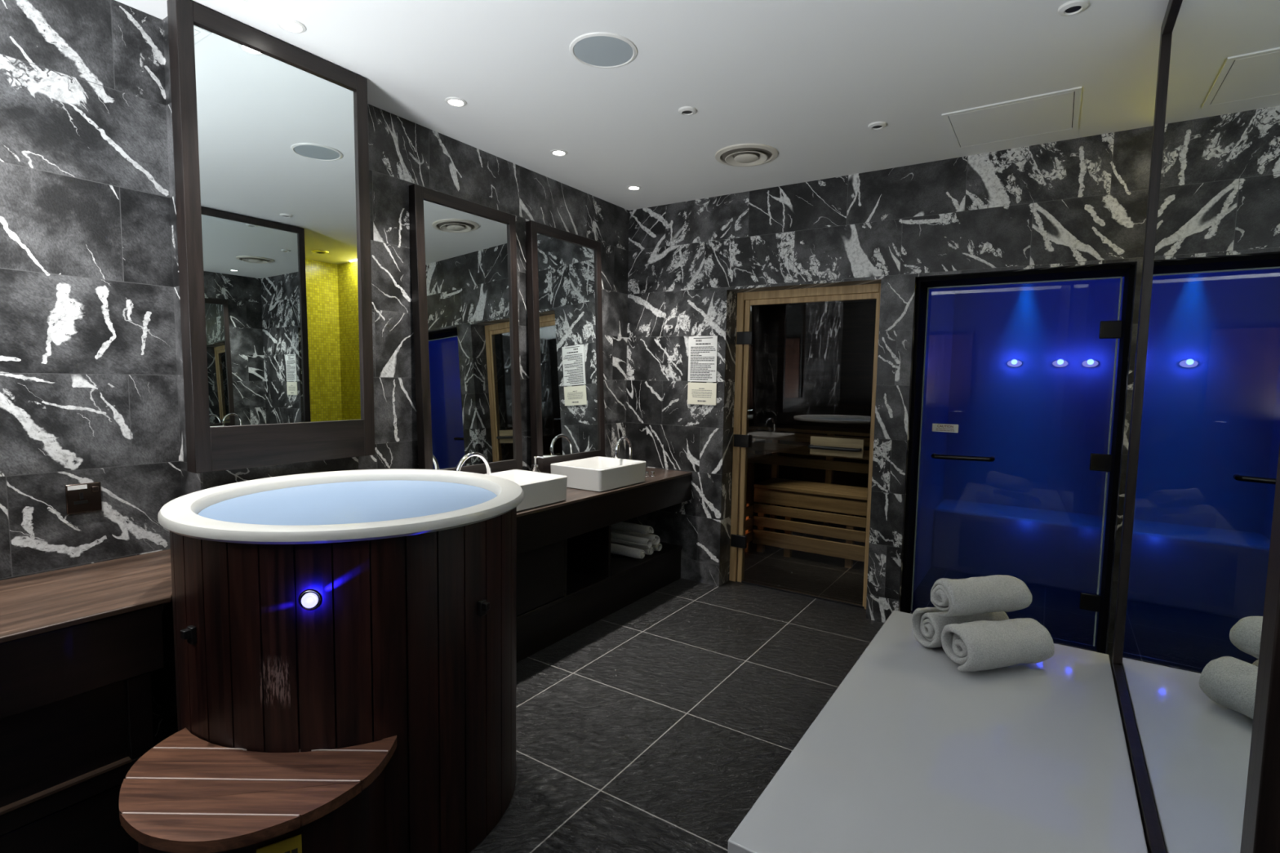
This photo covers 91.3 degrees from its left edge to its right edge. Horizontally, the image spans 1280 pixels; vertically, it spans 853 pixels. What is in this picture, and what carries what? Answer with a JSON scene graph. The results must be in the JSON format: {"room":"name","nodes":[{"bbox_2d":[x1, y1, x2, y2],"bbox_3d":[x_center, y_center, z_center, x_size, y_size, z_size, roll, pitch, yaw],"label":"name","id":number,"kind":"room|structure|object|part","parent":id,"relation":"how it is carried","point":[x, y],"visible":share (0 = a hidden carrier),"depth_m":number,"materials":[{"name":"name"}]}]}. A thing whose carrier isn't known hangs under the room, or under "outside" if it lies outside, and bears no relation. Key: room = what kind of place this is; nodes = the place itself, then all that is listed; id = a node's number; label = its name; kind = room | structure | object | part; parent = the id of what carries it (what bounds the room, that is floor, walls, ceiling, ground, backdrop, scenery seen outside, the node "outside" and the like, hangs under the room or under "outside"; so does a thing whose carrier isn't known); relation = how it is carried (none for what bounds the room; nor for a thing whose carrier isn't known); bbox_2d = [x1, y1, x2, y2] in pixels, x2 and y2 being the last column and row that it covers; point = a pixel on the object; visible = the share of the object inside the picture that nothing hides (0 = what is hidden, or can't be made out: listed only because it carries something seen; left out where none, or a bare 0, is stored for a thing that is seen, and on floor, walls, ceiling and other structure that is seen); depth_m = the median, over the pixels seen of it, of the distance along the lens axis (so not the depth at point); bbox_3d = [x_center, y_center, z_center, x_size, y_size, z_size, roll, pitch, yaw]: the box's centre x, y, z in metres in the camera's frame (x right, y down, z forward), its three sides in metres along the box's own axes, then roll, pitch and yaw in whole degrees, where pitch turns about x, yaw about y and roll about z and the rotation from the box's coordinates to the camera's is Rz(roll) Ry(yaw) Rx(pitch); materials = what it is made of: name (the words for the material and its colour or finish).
{"room":"spa","nodes":[
{"label":"spa","id":0,"kind":"room"},
{"bbox_2d":[0,0,629,746],"bbox_3d":[-1.470,-0.118,2.547,0.360,2.593,5.300,4,5,33],"label":"wall","id":1,"kind":"structure","parent":0,"point":[91,377],"depth_m":2.08,"materials":[{"name":"black stone"}]},
{"bbox_2d":[65,481,102,514],"bbox_3d":[-1.803,0.231,2.029,0.014,0.094,0.088,4,5,33],"label":"power socket","id":2,"kind":"object","parent":1,"relation":"attached to","point":[82,497],"visible":1,"depth_m":2.03,"materials":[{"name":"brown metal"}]},
{"bbox_2d":[92,485,98,492],"bbox_3d":[-1.784,0.204,2.048,0.005,0.018,0.016,4,5,33],"label":"switch","id":3,"kind":"object","parent":2,"relation":"attached to","point":[95,488],"depth_m":2.05,"materials":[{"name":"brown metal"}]},
{"bbox_2d":[167,0,375,473],"bbox_3d":[-1.321,-0.626,2.328,0.080,1.530,0.663,4,5,33],"label":"wall mirror","id":4,"kind":"object","parent":1,"relation":"attached to","point":[271,148],"visible":1,"depth_m":2.26,"materials":[{"name":"brown mirror"}]},
{"bbox_3d":[-1.314,-1.358,2.275,0.066,0.062,0.567,4,5,33],"label":"rail","id":5,"kind":"part","parent":4,"relation":"part of","materials":[{"name":"brown wood"}]},
{"bbox_2d":[193,23,362,426],"bbox_3d":[-1.324,-0.671,2.327,0.062,1.316,0.567,4,5,33],"label":"mirror glass","id":6,"kind":"object","parent":4,"relation":"on","point":[277,147],"depth_m":2.28,"materials":[{"name":"white"}]},
{"bbox_3d":[-1.327,0.061,2.378,0.067,0.152,0.567,4,5,33],"label":"rail","id":7,"kind":"part","parent":4,"relation":"part of","materials":[{"name":"brown wood"}]},
{"bbox_2d":[408,184,522,474],"bbox_3d":[-0.886,-0.403,3.277,0.114,1.519,0.663,4,5,33],"label":"wall mirror","id":8,"kind":"object","parent":1,"relation":"attached to","point":[464,252],"visible":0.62,"depth_m":3.22,"materials":[{"name":"brown mirror"}]},
{"bbox_3d":[-0.899,-1.135,3.237,0.052,0.055,0.567,4,5,33],"label":"rail","id":9,"kind":"part","parent":8,"relation":"part of","materials":[{"name":"brown wood"}]},
{"bbox_3d":[-0.873,0.278,3.314,0.056,0.155,0.567,4,5,33],"label":"rail","id":10,"kind":"part","parent":8,"relation":"part of","materials":[{"name":"brown wood"}]},
{"bbox_2d":[525,220,604,473],"bbox_3d":[-0.451,-0.447,3.932,0.114,1.519,0.663,4,5,33],"label":"wall mirror","id":11,"kind":"object","parent":1,"relation":"attached to","point":[564,268],"visible":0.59,"depth_m":3.88,"materials":[{"name":"brown mirror"}]},
{"bbox_3d":[-0.464,-1.178,3.892,0.052,0.055,0.567,4,5,33],"label":"rail","id":12,"kind":"part","parent":11,"relation":"part of","materials":[{"name":"brown wood"}]},
{"bbox_2d":[537,232,599,457],"bbox_3d":[-0.455,-0.490,3.932,0.090,1.324,0.567,4,5,33],"label":"mirror glass","id":13,"kind":"object","parent":11,"relation":"attached to","point":[568,268],"depth_m":3.91,"materials":[{"name":"white"}]},
{"bbox_3d":[-0.438,0.242,3.970,0.056,0.140,0.567,4,5,33],"label":"rail","id":14,"kind":"part","parent":11,"relation":"part of","materials":[{"name":"brown wood"}]},
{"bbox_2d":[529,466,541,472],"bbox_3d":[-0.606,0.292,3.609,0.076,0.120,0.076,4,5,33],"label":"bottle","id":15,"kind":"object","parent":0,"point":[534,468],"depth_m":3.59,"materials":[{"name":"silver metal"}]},
{"bbox_2d":[115,0,1168,210],"bbox_3d":[0.236,-1.355,1.331,4.600,0.120,5.700,4,5,33],"label":"ceiling","id":16,"kind":"structure","parent":0,"point":[805,80],"depth_m":2.44,"materials":[{"name":"white paint"}]},
{"bbox_2d":[275,17,306,33],"bbox_3d":[-1.202,-1.380,2.156,0.092,0.006,0.092,4,5,33],"label":"recessed light","id":17,"kind":"object","parent":16,"relation":"in","point":[292,25],"visible":1,"depth_m":2.15,"materials":[{"name":"white paint"}]},
{"bbox_2d":[444,97,466,106],"bbox_3d":[-0.805,-1.419,2.738,0.092,0.006,0.092,4,5,33],"label":"recessed light","id":18,"kind":"object","parent":16,"relation":"in","point":[454,101],"visible":1,"depth_m":2.73,"materials":[{"name":"white paint"}]},
{"bbox_2d":[550,149,567,155],"bbox_3d":[-0.432,-1.459,3.336,0.092,0.006,0.092,4,5,33],"label":"recessed light","id":19,"kind":"object","parent":16,"relation":"in","point":[555,152],"visible":1,"depth_m":3.33,"materials":[{"name":"white paint"}]},
{"bbox_2d":[569,31,637,68],"bbox_3d":[-0.134,-1.372,2.290,0.248,0.007,0.248,4,5,33],"label":"ceiling speaker","id":20,"kind":"object","parent":16,"relation":"attached to","point":[604,50],"visible":1,"depth_m":2.28,"materials":[{"name":"white paint"}]},
{"bbox_2d":[626,185,641,190],"bbox_3d":[-0.038,-1.499,3.930,0.092,0.006,0.092,4,5,33],"label":"recessed light","id":21,"kind":"object","parent":16,"relation":"in","point":[630,187],"visible":1,"depth_m":3.92,"materials":[{"name":"white paint"}]},
{"bbox_2d":[678,106,696,115],"bbox_3d":[0.211,-1.402,2.785,0.082,0.012,0.082,4,5,33],"label":"recessed light","id":22,"kind":"object","parent":16,"relation":"attached to","point":[686,110],"depth_m":2.77,"materials":[{"name":"white paint"}]},
{"bbox_2d":[715,142,777,166],"bbox_3d":[0.565,-1.432,3.328,0.332,0.026,0.332,4,5,33],"label":"ceiling vent","id":23,"kind":"object","parent":16,"relation":"in","point":[749,154],"visible":1,"depth_m":3.30,"materials":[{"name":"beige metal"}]},
{"bbox_2d":[867,121,886,129],"bbox_3d":[1.104,-1.397,2.910,0.082,0.012,0.082,4,5,33],"label":"recessed light","id":24,"kind":"object","parent":16,"relation":"attached to","point":[876,125],"depth_m":2.90,"materials":[{"name":"white plastic"}]},
{"bbox_2d":[942,86,1081,149],"bbox_3d":[1.688,-1.385,2.844,0.510,0.006,0.487,4,5,33],"label":"access hatch","id":25,"kind":"object","parent":16,"relation":"attached to","point":[1055,112],"visible":1,"depth_m":2.81,"materials":[{"name":"white"}]},
{"bbox_2d":[1057,0,1088,16],"bbox_3d":[1.368,-1.320,1.976,0.082,0.012,0.082,4,5,33],"label":"recessed light","id":26,"kind":"object","parent":16,"relation":"attached to","point":[1072,7],"depth_m":1.97,"materials":[{"name":"white plastic"}]},
{"bbox_2d":[469,577,1098,852],"bbox_3d":[0.688,1.300,2.290,4.600,0.120,7.500,4,5,33],"label":"floor","id":27,"kind":"structure","parent":0,"point":[657,725],"depth_m":2.62,"materials":[{"name":"tile"}]},
{"bbox_2d":[0,604,164,852],"bbox_3d":[-2.088,0.907,1.156,0.536,0.746,1.870,4,5,33],"label":"base cabinet","id":28,"kind":"object","parent":27,"relation":"on","point":[76,705],"visible":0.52,"depth_m":1.62,"materials":[{"name":"brown wood"}]},
{"bbox_2d":[0,549,172,644],"bbox_3d":[-1.965,0.514,1.315,0.560,0.016,2.333,4,5,33],"label":"countertop","id":29,"kind":"structure","parent":28,"relation":"on","point":[32,605],"depth_m":1.78,"materials":[{"name":"brown wood"}]},
{"bbox_2d":[119,727,396,852],"bbox_3d":[-0.937,1.048,1.486,0.597,0.452,0.404,1,4,0],"label":"step stool","id":30,"kind":"object","parent":27,"relation":"on","point":[188,793],"visible":1,"depth_m":1.43,"materials":[{"name":"brown wood"}]},
{"bbox_2d":[157,469,524,852],"bbox_3d":[-0.912,0.717,2.058,1.039,1.016,1.041,4,5,33],"label":"hot tub","id":31,"kind":"object","parent":27,"relation":"on","point":[308,637],"visible":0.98,"depth_m":1.63,"materials":[{"name":"brown wood"}]},
{"bbox_2d":[299,590,320,609],"bbox_3d":[-0.816,0.429,1.548,0.048,0.048,0.006,0,5,-11],"label":"lamp","id":32,"kind":"object","parent":31,"relation":"on","point":[308,599],"depth_m":1.54,"materials":[{"name":"white"}]},
{"bbox_2d":[197,480,497,525],"bbox_3d":[-0.904,0.285,2.026,0.867,0.080,0.867,4,5,33],"label":"water","id":33,"kind":"object","parent":31,"relation":"in","point":[363,501],"visible":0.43,"depth_m":2.01,"materials":[{"name":"blue liquid"}]},
{"bbox_2d":[516,474,691,662],"bbox_3d":[-0.455,0.743,3.613,0.538,0.746,2.099,4,5,33],"label":"vanity cabinet","id":34,"kind":"object","parent":27,"relation":"on","point":[569,579],"visible":0.34,"depth_m":3.48,"materials":[{"name":"brown wood"}]},
{"bbox_3d":[-0.618,0.761,3.000,0.018,0.320,0.758,4,5,33],"label":"cabinet door","id":35,"kind":"part","parent":34,"relation":"part of","materials":[{"name":"brown wood"}]},
{"bbox_2d":[516,542,682,622],"bbox_3d":[-0.468,0.890,3.661,0.480,0.024,2.049,4,5,33],"label":"shelf","id":36,"kind":"object","parent":34,"relation":"attached to","point":[580,582],"depth_m":3.69,"materials":[{"name":"brown wood"}]},
{"bbox_2d":[516,466,692,516],"bbox_3d":[-0.586,0.377,3.391,0.560,0.014,2.572,4,5,33],"label":"countertop","id":37,"kind":"structure","parent":34,"relation":"on","point":[573,495],"depth_m":3.53,"materials":[{"name":"brown wood"}]},
{"bbox_2d":[455,452,490,475],"bbox_3d":[-0.804,0.259,3.013,0.052,0.272,0.252,4,5,33],"label":"faucet","id":38,"kind":"object","parent":37,"relation":"on","point":[468,455],"visible":0.53,"depth_m":3.02,"materials":[{"name":"silver metal"}]},
{"bbox_2d":[490,469,567,511],"bbox_3d":[-0.661,0.323,3.159,0.380,0.127,0.478,4,5,33],"label":"basin","id":39,"kind":"object","parent":37,"relation":"in","point":[540,489],"visible":0.33,"depth_m":3.17,"materials":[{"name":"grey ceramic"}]},
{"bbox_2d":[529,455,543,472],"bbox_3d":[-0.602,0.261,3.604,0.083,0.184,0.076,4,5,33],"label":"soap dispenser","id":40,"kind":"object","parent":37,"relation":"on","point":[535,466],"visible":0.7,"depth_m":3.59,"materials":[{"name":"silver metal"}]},
{"bbox_2d":[550,456,645,492],"bbox_3d":[-0.246,0.281,3.784,0.380,0.127,0.479,4,5,33],"label":"basin","id":41,"kind":"object","parent":37,"relation":"in","point":[597,473],"visible":0.91,"depth_m":3.64,"materials":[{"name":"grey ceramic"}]},
{"bbox_2d":[614,435,655,476],"bbox_3d":[-0.056,0.193,4.029,0.319,0.272,0.119,-2,5,-36],"label":"faucet","id":42,"kind":"object","parent":37,"relation":"on","point":[652,473],"visible":0.83,"depth_m":4.03,"materials":[{"name":"silver metal"}]},
{"bbox_3d":[-0.105,0.195,3.984,0.021,0.272,0.206,3,5,27],"label":"spout","id":43,"kind":"part","parent":42,"relation":"part of","materials":[{"name":"silver metal"}]},
{"bbox_3d":[0.083,0.310,4.087,0.034,0.034,0.034,4,5,33],"label":"valve knob","id":44,"kind":"part","parent":42,"relation":"part of","materials":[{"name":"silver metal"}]},
{"bbox_2d":[610,542,645,559],"bbox_3d":[-0.149,0.808,4.113,0.420,0.065,0.066,4,5,32],"label":"rolled towel","id":45,"kind":"object","parent":34,"relation":"on","point":[634,553],"visible":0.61,"depth_m":4.04,"materials":[{"name":"white fabric"}]},
{"bbox_2d":[610,542,653,555],"bbox_3d":[-0.096,0.803,4.203,0.415,0.066,0.066,4,5,33],"label":"rolled towel","id":46,"kind":"object","parent":34,"relation":"on","point":[650,551],"visible":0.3,"depth_m":4.11,"materials":[{"name":"white fabric"}]},
{"bbox_2d":[610,532,652,548],"bbox_3d":[-0.119,0.747,4.152,0.440,0.063,0.064,4,5,32],"label":"rolled towel","id":47,"kind":"object","parent":46,"relation":"on","point":[615,537],"visible":0.71,"depth_m":4.09,"materials":[{"name":"white fabric"}]},
{"bbox_2d":[651,542,662,551],"bbox_3d":[-0.039,0.802,4.299,0.411,0.062,0.067,4,5,31],"label":"rolled towel","id":48,"kind":"object","parent":34,"relation":"on","point":[656,548],"visible":0.09,"depth_m":4.19,"materials":[{"name":"white fabric"}]},
{"bbox_2d":[610,528,660,545],"bbox_3d":[-0.061,0.740,4.251,0.434,0.067,0.062,4,5,32],"label":"rolled towel","id":49,"kind":"object","parent":48,"relation":"on","point":[655,540],"visible":0.52,"depth_m":4.18,"materials":[{"name":"white fabric"}]},
{"bbox_2d":[610,521,653,534],"bbox_3d":[-0.095,0.670,4.203,0.410,0.058,0.068,4,5,32],"label":"rolled towel","id":50,"kind":"object","parent":49,"relation":"on","point":[632,527],"visible":0.71,"depth_m":4.14,"materials":[{"name":"white fabric"}]},
{"bbox_2d":[727,610,1147,852],"bbox_3d":[0.947,1.068,1.826,0.746,0.423,1.639,4,5,33],"label":"bench","id":51,"kind":"object","parent":27,"relation":"on","point":[913,752],"visible":0.94,"depth_m":1.61,"materials":[{"name":"grey stone"}]},
{"bbox_2d":[911,607,1008,648],"bbox_3d":[1.214,0.745,2.353,0.379,0.134,0.127,0,5,-16],"label":"rolled towel","id":52,"kind":"object","parent":51,"relation":"on","point":[928,626],"visible":0.4,"depth_m":2.31,"materials":[{"name":"white fabric"}]},
{"bbox_2d":[940,617,1054,671],"bbox_3d":[1.232,0.749,2.162,0.364,0.148,0.163,0,5,-16],"label":"rolled towel","id":53,"kind":"object","parent":51,"relation":"on","point":[980,645],"visible":1,"depth_m":2.11,"materials":[{"name":"white fabric"}]},
{"bbox_2d":[930,574,1031,617],"bbox_3d":[1.223,0.607,2.262,0.356,0.138,0.142,0,5,-15],"label":"rolled towel","id":54,"kind":"object","parent":53,"relation":"on","point":[971,596],"visible":1,"depth_m":2.21,"materials":[{"name":"white fabric"}]},
{"bbox_2d":[1098,515,1106,594],"bbox_3d":[2.953,0.872,4.543,1.450,0.460,0.499,4,5,33],"label":"bench","id":55,"kind":"object","parent":27,"relation":"on","point":[1104,523],"visible":0.02,"depth_m":4.17,"materials":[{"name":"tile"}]},
{"bbox_2d":[624,125,1153,665],"bbox_3d":[1.244,-0.176,3.890,3.000,2.593,0.340,4,5,33],"label":"wall","id":56,"kind":"structure","parent":0,"point":[1082,202],"depth_m":3.62,"materials":[{"name":"black stone"}]},
{"bbox_2d":[687,382,716,404],"bbox_3d":[0.418,-0.222,4.228,0.216,0.148,0.007,4,5,33],"label":"card","id":57,"kind":"object","parent":56,"relation":"attached to","point":[700,393],"visible":1,"depth_m":4.22,"materials":[{"name":"beige paper"}]},
{"bbox_2d":[698,390,711,397],"bbox_3d":[0.417,-0.222,4.225,0.156,0.048,0.001,4,5,33],"label":"print","id":58,"kind":"object","parent":57,"relation":"attached to","point":[702,393],"depth_m":4.21,"materials":[{"name":"grey paper"}]},
{"bbox_2d":[688,335,717,382],"bbox_3d":[0.421,-0.454,4.210,0.214,0.304,0.007,4,5,33],"label":"paper notice","id":59,"kind":"object","parent":56,"relation":"attached to","point":[703,350],"visible":1,"depth_m":4.21,"materials":[{"name":"white paper"}]},
{"bbox_2d":[689,346,715,379],"bbox_3d":[0.422,-0.426,4.208,0.188,0.221,0.001,4,5,33],"label":"print","id":60,"kind":"object","parent":59,"relation":"attached to","point":[702,358],"depth_m":4.21,"materials":[{"name":"black"}]},
{"bbox_2d":[728,283,880,608],"bbox_3d":[1.042,0.114,4.033,0.964,1.986,0.114,4,5,33],"label":"door","id":61,"kind":"structure","parent":56,"relation":"in","point":[806,358],"depth_m":4.04,"materials":[{"name":"clear glass"}]},
{"bbox_3d":[1.208,0.136,3.892,0.326,0.023,0.060,4,5,33],"label":"handle","id":62,"kind":"part","parent":61,"relation":"part of","materials":[{"name":"black"}]},
{"bbox_3d":[1.230,0.129,3.920,0.330,0.116,0.016,4,5,33],"label":"handle plate","id":63,"kind":"part","parent":61,"relation":"part of","materials":[{"name":"beige wood"}]},
{"bbox_2d":[911,276,1122,646],"bbox_3d":[2.059,0.181,3.484,0.939,1.947,0.079,4,5,32],"label":"door","id":64,"kind":"structure","parent":56,"relation":"in","point":[1024,371],"depth_m":3.47,"materials":[{"name":"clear glass"}]},
{"bbox_2d":[932,423,958,432],"bbox_3d":[1.787,0.009,3.663,0.138,0.048,0.004,4,5,32],"label":"caution sign","id":65,"kind":"object","parent":64,"relation":"attached to","point":[948,428],"visible":1,"depth_m":3.66,"materials":[{"name":"white"}]},
{"bbox_3d":[1.856,0.179,3.603,0.327,0.033,0.066,4,5,32],"label":"handle","id":66,"kind":"part","parent":64,"relation":"part of","materials":[{"name":"black metal"}]},
{"bbox_2d":[900,263,1135,653],"bbox_3d":[2.014,0.178,3.430,0.966,1.984,0.285,4,5,33],"label":"trim","id":67,"kind":"structure","parent":56,"relation":"attached to","point":[1126,270],"depth_m":3.29,"materials":[{"name":"black metal"}]},
{"bbox_2d":[1104,278,1124,515],"bbox_3d":[3.136,0.009,4.714,1.550,2.160,0.080,4,5,33],"label":"wall","id":68,"kind":"structure","parent":0,"point":[1122,285],"depth_m":4.48,"materials":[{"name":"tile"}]},
{"bbox_3d":[0.649,0.084,0.410,0.115,2.593,4.065,4,5,33],"label":"wall","id":69,"kind":"structure","parent":0,"visible":0},
{"bbox_2d":[1111,0,1279,852],"bbox_3d":[1.227,-0.179,1.404,0.035,2.183,1.765,4,5,33],"label":"wall mirror","id":70,"kind":"object","parent":69,"relation":"attached to","point":[1195,666],"visible":0.97,"depth_m":1.14,"materials":[{"name":"brown mirror"}]}
]}

